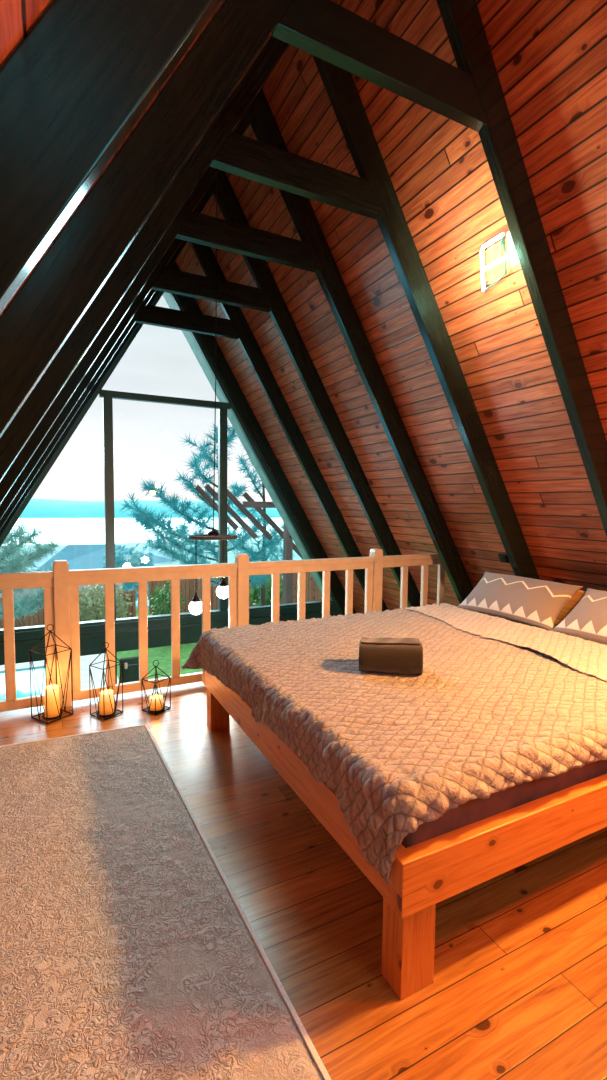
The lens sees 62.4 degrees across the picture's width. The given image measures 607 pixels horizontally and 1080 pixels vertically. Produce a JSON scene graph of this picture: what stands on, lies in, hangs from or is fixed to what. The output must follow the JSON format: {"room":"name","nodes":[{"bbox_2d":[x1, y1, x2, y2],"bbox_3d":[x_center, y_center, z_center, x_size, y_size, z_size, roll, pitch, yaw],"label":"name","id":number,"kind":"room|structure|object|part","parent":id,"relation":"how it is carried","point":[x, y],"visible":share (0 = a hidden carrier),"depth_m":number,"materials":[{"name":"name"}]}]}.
{"room":"loft bedroom","nodes":[
{"label":"loft bedroom","id":0,"kind":"room"},
{"bbox_2d":[0,0,606,613],"bbox_3d":[0.327,0.276,2.534,8.840,7.494,9.380,-1,5,-27],"label":"ceiling","id":1,"kind":"structure","parent":0,"point":[550,56],"depth_m":3.48,"materials":[{"name":"red wood"}]},
{"bbox_2d":[189,175,237,614],"bbox_3d":[-0.815,-1.425,4.510,0.447,4.227,0.444,-1,5,-27],"label":"chandelier","id":2,"kind":"object","parent":1,"relation":"hanging from","point":[195,607],"visible":0.82,"depth_m":4.56,"materials":[{"name":"black metal"}]},
{"bbox_3d":[-0.985,0.617,4.604,0.136,0.136,0.136,-1,5,-27],"label":"globe","id":3,"kind":"part","parent":2,"relation":"part of","materials":[{"name":"white glass"}]},
{"bbox_3d":[-0.981,0.240,4.577,0.016,0.490,0.016,2,4,18],"label":"chain","id":4,"kind":"part","parent":2,"relation":"part of","materials":[{"name":"brown metal"}]},
{"bbox_3d":[-0.770,0.494,4.816,0.136,0.136,0.136,-1,5,-27],"label":"globe","id":5,"kind":"part","parent":2,"relation":"part of","materials":[{"name":"white glass"}]},
{"bbox_2d":[480,231,518,291],"bbox_3d":[1.174,-1.673,2.987,0.150,0.232,0.380,-1,5,-27],"label":"wall lamp","id":6,"kind":"object","parent":1,"relation":"attached to","point":[512,255],"visible":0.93,"depth_m":2.96,"materials":[{"name":"beige"}]},
{"bbox_3d":[1.229,-1.695,2.884,0.105,0.169,0.150,-1,5,-27],"label":"backing plate","id":7,"kind":"part","parent":6,"relation":"part of","materials":[{"name":"plastic"}]},
{"bbox_2d":[498,554,508,562],"bbox_3d":[1.786,0.165,4.477,0.056,0.080,0.085,-1,5,-27],"label":"wall socket","id":8,"kind":"object","parent":1,"relation":"attached to","point":[503,558],"visible":1,"depth_m":4.46,"materials":[{"name":"black plastic"}]},
{"bbox_2d":[0,682,606,1079],"bbox_3d":[0.918,1.512,1.423,5.601,0.200,6.700,-1,5,-27],"label":"floor","id":9,"kind":"structure","parent":0,"point":[518,989],"depth_m":1.76,"materials":[{"name":"brown wood"}]},
{"bbox_2d":[29,624,72,723],"bbox_3d":[-1.750,0.905,3.478,0.197,0.654,0.197,3,5,32],"label":"lantern","id":10,"kind":"object","parent":9,"relation":"on","point":[50,631],"visible":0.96,"depth_m":3.46,"materials":[{"name":"black metal"}]},
{"bbox_2d":[44,684,59,717],"bbox_3d":[-1.752,1.110,3.493,0.095,0.224,0.095,-1,5,-27],"label":"candle","id":11,"kind":"object","parent":10,"relation":"on","point":[52,711],"visible":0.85,"depth_m":3.46,"materials":[{"name":"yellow wax"}]},
{"bbox_3d":[-1.753,1.222,3.501,0.132,0.014,0.132,-1,5,-27],"label":"candle plate","id":12,"kind":"part","parent":10,"relation":"part of","materials":[{"name":"black metal"}]},
{"bbox_2d":[89,642,122,719],"bbox_3d":[-1.391,0.973,3.533,0.163,0.519,0.163,3,5,32],"label":"lantern","id":13,"kind":"object","parent":9,"relation":"on","point":[105,649],"visible":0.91,"depth_m":3.52,"materials":[{"name":"black metal"}]},
{"bbox_2d":[99,689,113,714],"bbox_3d":[-1.393,1.135,3.545,0.095,0.174,0.095,-1,5,-27],"label":"candle","id":14,"kind":"object","parent":13,"relation":"on","point":[108,710],"visible":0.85,"depth_m":3.51,"materials":[{"name":"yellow wax"}]},
{"bbox_3d":[-1.393,1.222,3.551,0.132,0.014,0.132,-1,5,-27],"label":"candle plate","id":15,"kind":"part","parent":13,"relation":"part of","materials":[{"name":"black metal"}]},
{"bbox_2d":[0,0,222,313],"bbox_3d":[0.804,-0.972,1.525,5.585,4.733,0.064,-1,5,-27],"label":"roof truss","id":16,"kind":"object","parent":9,"relation":"on","point":[84,75],"visible":1,"depth_m":0.89,"materials":[{"name":"black paint"}]},
{"bbox_2d":[141,660,170,714],"bbox_3d":[-1.064,1.046,3.620,0.148,0.369,0.148,3,5,32],"label":"lantern","id":17,"kind":"object","parent":9,"relation":"on","point":[155,667],"visible":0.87,"depth_m":3.60,"materials":[{"name":"black metal"}]},
{"bbox_2d":[149,694,162,710],"bbox_3d":[-1.065,1.166,3.628,0.095,0.109,0.095,-1,5,-27],"label":"candle","id":18,"kind":"object","parent":17,"relation":"on","point":[158,705],"visible":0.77,"depth_m":3.59,"materials":[{"name":"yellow wax"}]},
{"bbox_3d":[-1.066,1.220,3.632,0.132,0.014,0.132,-1,5,-27],"label":"candle plate","id":19,"kind":"part","parent":17,"relation":"part of","materials":[{"name":"black metal"}]},
{"bbox_2d":[0,724,330,1079],"bbox_3d":[-0.813,1.388,1.328,1.723,0.022,4.136,-1,5,-27],"label":"rug","id":20,"kind":"object","parent":9,"relation":"on","point":[128,951],"visible":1,"depth_m":1.71,"materials":[{"name":"beige carpet"}]},
{"bbox_2d":[0,548,444,711],"bbox_3d":[-0.538,0.653,4.271,5.463,1.074,0.090,-1,5,-27],"label":"railing","id":21,"kind":"object","parent":9,"relation":"on","point":[61,601],"visible":0.68,"depth_m":3.91,"materials":[{"name":"beige paint"}]},
{"bbox_3d":[-2.395,1.172,3.372,1.315,0.070,0.044,-1,5,-27],"label":"rail","id":22,"kind":"part","parent":21,"relation":"part of","materials":[{"name":"beige paint"}]},
{"bbox_3d":[-2.148,0.288,3.429,0.784,0.110,0.070,-1,5,-27],"label":"handrail","id":23,"kind":"part","parent":21,"relation":"part of","materials":[{"name":"beige paint"}]},
{"bbox_3d":[-1.758,0.684,3.656,0.100,1.074,0.090,-1,5,-27],"label":"post","id":24,"kind":"part","parent":21,"relation":"part of","materials":[{"name":"beige paint"}]},
{"bbox_3d":[-1.147,1.140,4.001,1.280,0.070,0.044,-1,5,-27],"label":"rail","id":25,"kind":"part","parent":21,"relation":"part of","materials":[{"name":"beige paint"}]},
{"bbox_3d":[-1.138,0.262,3.938,1.280,0.110,0.070,-1,5,-27],"label":"handrail","id":26,"kind":"part","parent":21,"relation":"part of","materials":[{"name":"beige paint"}]},
{"bbox_3d":[-0.526,0.653,4.277,0.100,1.074,0.090,-1,5,-27],"label":"post","id":27,"kind":"part","parent":21,"relation":"part of","materials":[{"name":"beige paint"}]},
{"bbox_3d":[0.092,0.231,4.558,1.275,0.110,0.070,-1,5,-27],"label":"handrail","id":28,"kind":"part","parent":21,"relation":"part of","materials":[{"name":"beige paint"}]},
{"bbox_3d":[0.702,0.622,4.896,0.100,1.074,0.090,-1,5,-27],"label":"post","id":29,"kind":"part","parent":21,"relation":"part of","materials":[{"name":"beige paint"}]},
{"bbox_3d":[1.119,0.205,5.075,0.824,0.110,0.070,-1,5,-27],"label":"handrail","id":30,"kind":"part","parent":21,"relation":"part of","materials":[{"name":"beige paint"}]},
{"bbox_2d":[0,88,472,603],"bbox_3d":[-0.413,-1.157,3.931,5.585,4.733,0.064,-1,5,-27],"label":"roof truss","id":31,"kind":"object","parent":9,"relation":"on","point":[313,253],"visible":0.61,"depth_m":3.97,"materials":[{"name":"black paint"}]},
{"bbox_2d":[0,36,539,579],"bbox_3d":[-0.020,-1.098,3.154,5.585,4.733,0.064,-1,5,-27],"label":"roof truss","id":32,"kind":"object","parent":9,"relation":"on","point":[372,194],"visible":0.67,"depth_m":3.10,"materials":[{"name":"black paint"}]},
{"bbox_2d":[0,0,606,536],"bbox_3d":[0.384,-1.036,2.355,5.585,4.733,0.064,-1,5,-27],"label":"roof truss","id":33,"kind":"object","parent":9,"relation":"on","point":[46,310],"visible":1,"depth_m":1.97,"materials":[{"name":"black paint"}]},
{"bbox_2d":[202,590,606,999],"bbox_3d":[0.918,0.846,2.978,2.500,0.904,2.160,-1,5,-27],"label":"bed","id":34,"kind":"object","parent":9,"relation":"on","point":[422,875],"visible":0.28,"depth_m":1.65,"materials":[{"name":"orange wood"}]},
{"bbox_3d":[0.429,0.852,3.914,2.470,0.170,0.055,-1,5,-27],"label":"rail","id":35,"kind":"part","parent":34,"relation":"part of","materials":[{"name":"orange wood"}]},
{"bbox_3d":[-0.574,1.111,3.373,0.130,0.288,0.100,-1,5,-27],"label":"leg","id":36,"kind":"part","parent":34,"relation":"part of","materials":[{"name":"orange wood"}]},
{"bbox_3d":[-0.174,0.952,2.434,0.054,0.168,2.048,-1,5,-27],"label":"foot rail","id":37,"kind":"part","parent":34,"relation":"part of","materials":[{"name":"orange wood"}]},
{"bbox_3d":[0.331,1.248,1.584,0.130,0.288,0.100,-1,5,-27],"label":"leg","id":38,"kind":"part","parent":34,"relation":"part of","materials":[{"name":"orange wood"}]},
{"bbox_3d":[1.377,0.997,2.040,2.470,0.170,0.055,-1,5,-27],"label":"rail","id":39,"kind":"part","parent":34,"relation":"part of","materials":[{"name":"orange wood"}]},
{"bbox_2d":[401,648,606,847],"bbox_3d":[0.925,0.796,2.978,2.385,0.243,2.030,-1,5,-27],"label":"mattress","id":40,"kind":"object","parent":34,"relation":"on","point":[478,809],"visible":0.02,"depth_m":1.72,"materials":[{"name":"fabric"}]},
{"bbox_2d":[181,608,606,883],"bbox_3d":[0.471,0.781,2.765,1.943,0.303,2.330,-1,5,-27],"label":"quilt","id":41,"kind":"object","parent":40,"relation":"on","point":[483,717],"visible":0.95,"depth_m":2.07,"materials":[{"name":"beige fabric"}]},
{"bbox_2d":[359,637,422,674],"bbox_3d":[0.439,0.586,2.535,0.310,0.156,0.174,1,4,9],"label":"box","id":42,"kind":"object","parent":41,"relation":"on","point":[386,655],"visible":1,"depth_m":2.47,"materials":[{"name":"brown leather"}]},
{"bbox_2d":[404,603,606,681],"bbox_3d":[1.405,0.720,3.229,0.628,0.248,2.200,-1,5,-27],"label":"quilt","id":43,"kind":"object","parent":40,"relation":"on","point":[588,657],"visible":0.94,"depth_m":3.19,"materials":[{"name":"beige fabric"}]},
{"bbox_3d":[1.815,0.647,3.417,0.385,0.008,2.000,-1,5,-27],"label":"fitted sheet","id":44,"kind":"object","parent":40,"relation":"on","visible":0},
{"bbox_2d":[457,572,582,630],"bbox_3d":[1.616,0.444,3.840,0.341,0.309,0.860,-2,5,-30],"label":"pillow","id":45,"kind":"object","parent":44,"relation":"on","point":[527,601],"visible":1,"depth_m":3.69,"materials":[{"name":"grey fabric"}]},
{"bbox_2d":[550,588,606,644],"bbox_3d":[2.003,0.505,3.063,0.347,0.303,0.860,-1,4,-24],"label":"pillow","id":46,"kind":"object","parent":44,"relation":"on","point":[587,620],"visible":0.96,"depth_m":3.21,"materials":[{"name":"grey fabric"}]},
{"bbox_3d":[2.071,0.682,3.426,0.030,0.615,1.900,-1,5,-27],"label":"headboard","id":47,"kind":"part","parent":34,"relation":"part of","materials":[{"name":"brown wood"}]},
{"bbox_3d":[0.255,4.059,2.868,8.789,0.099,9.520,-1,5,-27],"label":"floor","id":48,"kind":"structure","parent":0,"visible":0},
{"bbox_2d":[119,656,138,682],"bbox_3d":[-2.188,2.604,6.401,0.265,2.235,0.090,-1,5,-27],"label":"door","id":49,"kind":"structure","parent":48,"relation":"on","point":[131,664],"depth_m":6.31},
{"bbox_2d":[0,291,343,683],"bbox_3d":[-1.781,-0.004,6.704,8.748,7.414,0.200,-1,5,-27],"label":"window","id":50,"kind":"structure","parent":48,"relation":"on","point":[92,633],"depth_m":6.58,"materials":[{"name":"black metal"}]},
{"bbox_3d":[-3.758,0.041,5.769,4.374,7.414,0.070,-1,5,-27],"label":"frame","id":51,"kind":"part","parent":50,"relation":"part of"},
{"bbox_3d":[-1.794,1.225,6.792,5.282,0.413,0.200,-1,5,-27],"label":"sill","id":52,"kind":"part","parent":50,"relation":"part of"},
{"bbox_3d":[0.147,-0.058,7.737,4.374,7.414,0.070,-1,5,-27],"label":"frame","id":53,"kind":"part","parent":50,"relation":"part of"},
{"bbox_2d":[0,261,355,614],"bbox_3d":[-1.771,-0.015,6.684,8.773,7.433,0.064,-1,5,-27],"label":"roof truss","id":54,"kind":"object","parent":48,"relation":"on","point":[189,304],"visible":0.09,"depth_m":6.99,"materials":[{"name":"black paint"}]},
{"bbox_2d":[0,240,387,611],"bbox_3d":[-1.292,0.058,5.736,8.773,7.433,0.064,-1,5,-27],"label":"roof truss","id":55,"kind":"object","parent":48,"relation":"on","point":[236,326],"visible":0.51,"depth_m":5.78,"materials":[{"name":"black paint"}]},
{"bbox_2d":[0,170,419,606],"bbox_3d":[-0.869,0.122,4.899,8.773,7.433,0.064,-1,5,-27],"label":"roof truss","id":56,"kind":"object","parent":48,"relation":"on","point":[267,297],"visible":0.47,"depth_m":4.87,"materials":[{"name":"black paint"}]},
{"bbox_2d":[163,292,321,592],"bbox_3d":[-1.940,-0.061,7.017,8.926,7.609,0.490,-1,5,-27],"label":"trim","id":57,"kind":"structure","parent":48,"relation":"on","point":[169,300],"depth_m":7.57,"materials":[{"name":"grey wood"}]},
{"label":"outside","id":58,"kind":"structure","parent":0,"visible":0},
{"bbox_2d":[0,540,301,609],"bbox_3d":[32.012,0.466,126.540,351.000,9.809,156.000,-1,5,-27],"label":"ground","id":59,"kind":"structure","parent":58,"point":[231,559],"depth_m":100.31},
{"bbox_2d":[31,544,175,590],"bbox_3d":[-12.190,2.696,30.549,7.600,5.000,6.600,-1,5,-27],"label":"house","id":60,"kind":"structure","parent":59,"relation":"on","point":[84,556],"depth_m":28.59,"materials":[{"name":"blue"}]},
{"bbox_2d":[101,543,153,600],"bbox_3d":[-7.333,1.538,21.081,2.739,2.786,1.527,-1,5,-27],"label":"shrub","id":61,"kind":"object","parent":59,"relation":"on","point":[135,561],"visible":0.33,"depth_m":20.91,"materials":[{"name":"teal plant"}]},
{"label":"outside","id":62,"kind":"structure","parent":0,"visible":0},
{"bbox_2d":[19,498,280,517],"bbox_3d":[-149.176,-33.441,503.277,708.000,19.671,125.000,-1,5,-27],"label":"hills","id":63,"kind":"structure","parent":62,"point":[37,507],"depth_m":451.91,"materials":[{"name":"teal"}]},
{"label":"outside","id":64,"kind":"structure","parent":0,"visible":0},
{"bbox_2d":[117,609,201,678],"bbox_3d":[-5.215,3.344,12.739,30.000,0.200,13.480,-1,5,-27],"label":"lawn","id":65,"kind":"structure","parent":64,"point":[162,654],"depth_m":13.63,"materials":[{"name":"green plant"}]},
{"bbox_2d":[0,518,74,624],"bbox_3d":[-7.784,1.213,13.182,3.629,3.956,1.729,-1,5,-27],"label":"pine tree","id":66,"kind":"object","parent":65,"relation":"on","point":[24,606],"visible":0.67,"depth_m":13.39,"materials":[{"name":"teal plant"}]},
{"bbox_2d":[0,653,118,688],"bbox_3d":[-7.457,3.409,9.801,7.350,0.039,6.700,-1,5,-27],"label":"terrace","id":67,"kind":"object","parent":65,"relation":"on","point":[85,661],"depth_m":12.48,"materials":[{"name":"white concrete"}]},
{"bbox_2d":[0,663,45,700],"bbox_3d":[-7.478,3.377,9.620,5.664,0.049,5.000,-1,5,-27],"label":"swimming pool","id":68,"kind":"object","parent":67,"relation":"on","point":[22,671],"visible":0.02,"depth_m":11.60,"materials":[{"name":"teal liquid"}]},
{"bbox_2d":[0,583,121,597],"bbox_3d":[-10.379,2.080,16.590,8.300,1.640,0.200,-1,5,-27],"label":"wall","id":69,"kind":"structure","parent":65,"relation":"on","point":[118,584],"depth_m":17.72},
{"bbox_2d":[0,589,135,628],"bbox_3d":[-9.663,2.396,16.072,8.200,1.100,0.090,-1,5,-27],"label":"fence","id":70,"kind":"object","parent":65,"relation":"on","point":[34,620],"visible":0.29,"depth_m":16.60,"materials":[{"name":"brown wood"}]},
{"bbox_3d":[-9.653,2.397,16.054,0.100,1.100,0.049,-1,5,-27],"label":"post","id":71,"kind":"part","parent":70,"relation":"part of","materials":[{"name":"brown wood"}]},
{"bbox_3d":[-6.038,2.305,17.876,0.100,1.100,0.049,-1,5,-27],"label":"post","id":72,"kind":"part","parent":70,"relation":"part of","materials":[{"name":"brown wood"}]},
{"bbox_2d":[79,584,132,621],"bbox_3d":[-6.289,2.134,15.604,1.979,1.777,1.124,-1,5,-27],"label":"shrub","id":73,"kind":"object","parent":65,"relation":"on","point":[87,615],"visible":0.66,"depth_m":15.44,"materials":[{"name":"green plant"}]},
{"bbox_2d":[148,580,184,615],"bbox_3d":[-4.204,2.073,15.311,1.029,1.976,1.077,3,5,29],"label":"shrub","id":74,"kind":"object","parent":65,"relation":"on","point":[165,593],"visible":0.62,"depth_m":15.16,"materials":[{"name":"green plant"}]},
{"bbox_2d":[120,419,294,608],"bbox_3d":[-1.819,0.473,10.296,3.933,5.952,1.316,-1,5,-27],"label":"pine tree","id":75,"kind":"object","parent":65,"relation":"on","point":[146,519],"visible":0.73,"depth_m":9.97,"materials":[{"name":"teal plant"}]},
{"bbox_2d":[149,572,321,615],"bbox_3d":[-0.771,1.851,19.405,10.100,1.900,0.090,-1,5,-27],"label":"fence","id":76,"kind":"object","parent":65,"relation":"on","point":[187,586],"visible":0.08,"depth_m":18.11,"materials":[{"name":"brown wood"}]},
{"bbox_3d":[-5.226,1.966,17.137,0.100,1.900,0.049,-1,5,-27],"label":"post","id":77,"kind":"part","parent":76,"relation":"part of","materials":[{"name":"brown wood"}]},
{"bbox_3d":[0.131,1.830,19.837,0.100,1.900,0.049,-1,5,-27],"label":"post","id":78,"kind":"part","parent":76,"relation":"part of","materials":[{"name":"brown wood"}]},
{"bbox_2d":[194,484,302,603],"bbox_3d":[-0.276,0.944,9.942,3.639,5.072,1.444,-1,5,-27],"label":"pergola","id":79,"kind":"object","parent":65,"relation":"on","point":[289,546],"visible":0.36,"depth_m":9.86,"materials":[{"name":"brown wood"}]},
{"bbox_3d":[-0.321,1.355,10.018,0.140,4.240,0.140,-1,5,-27],"label":"post","id":80,"kind":"part","parent":79,"relation":"part of","materials":[{"name":"brown wood"}]},
{"bbox_2d":[227,438,282,605],"bbox_3d":[-1.053,0.154,12.499,2.039,6.296,1.074,-1,4,-17],"label":"pine tree","id":81,"kind":"object","parent":65,"relation":"on","point":[244,465],"visible":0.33,"depth_m":12.37,"materials":[{"name":"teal plant"}]},
{"bbox_2d":[249,574,282,605],"bbox_3d":[-0.995,1.954,14.022,1.171,2.466,1.159,1,4,10],"label":"shrub","id":82,"kind":"object","parent":65,"relation":"on","point":[268,586],"visible":0.34,"depth_m":13.76,"materials":[{"name":"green plant"}]},
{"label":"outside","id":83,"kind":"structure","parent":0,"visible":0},
{"bbox_2d":[6,517,282,545],"bbox_3d":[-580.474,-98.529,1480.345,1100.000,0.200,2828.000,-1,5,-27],"label":"sea","id":84,"kind":"structure","parent":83,"point":[71,531],"depth_m":250.58,"materials":[{"name":"liquid"}]}
]}

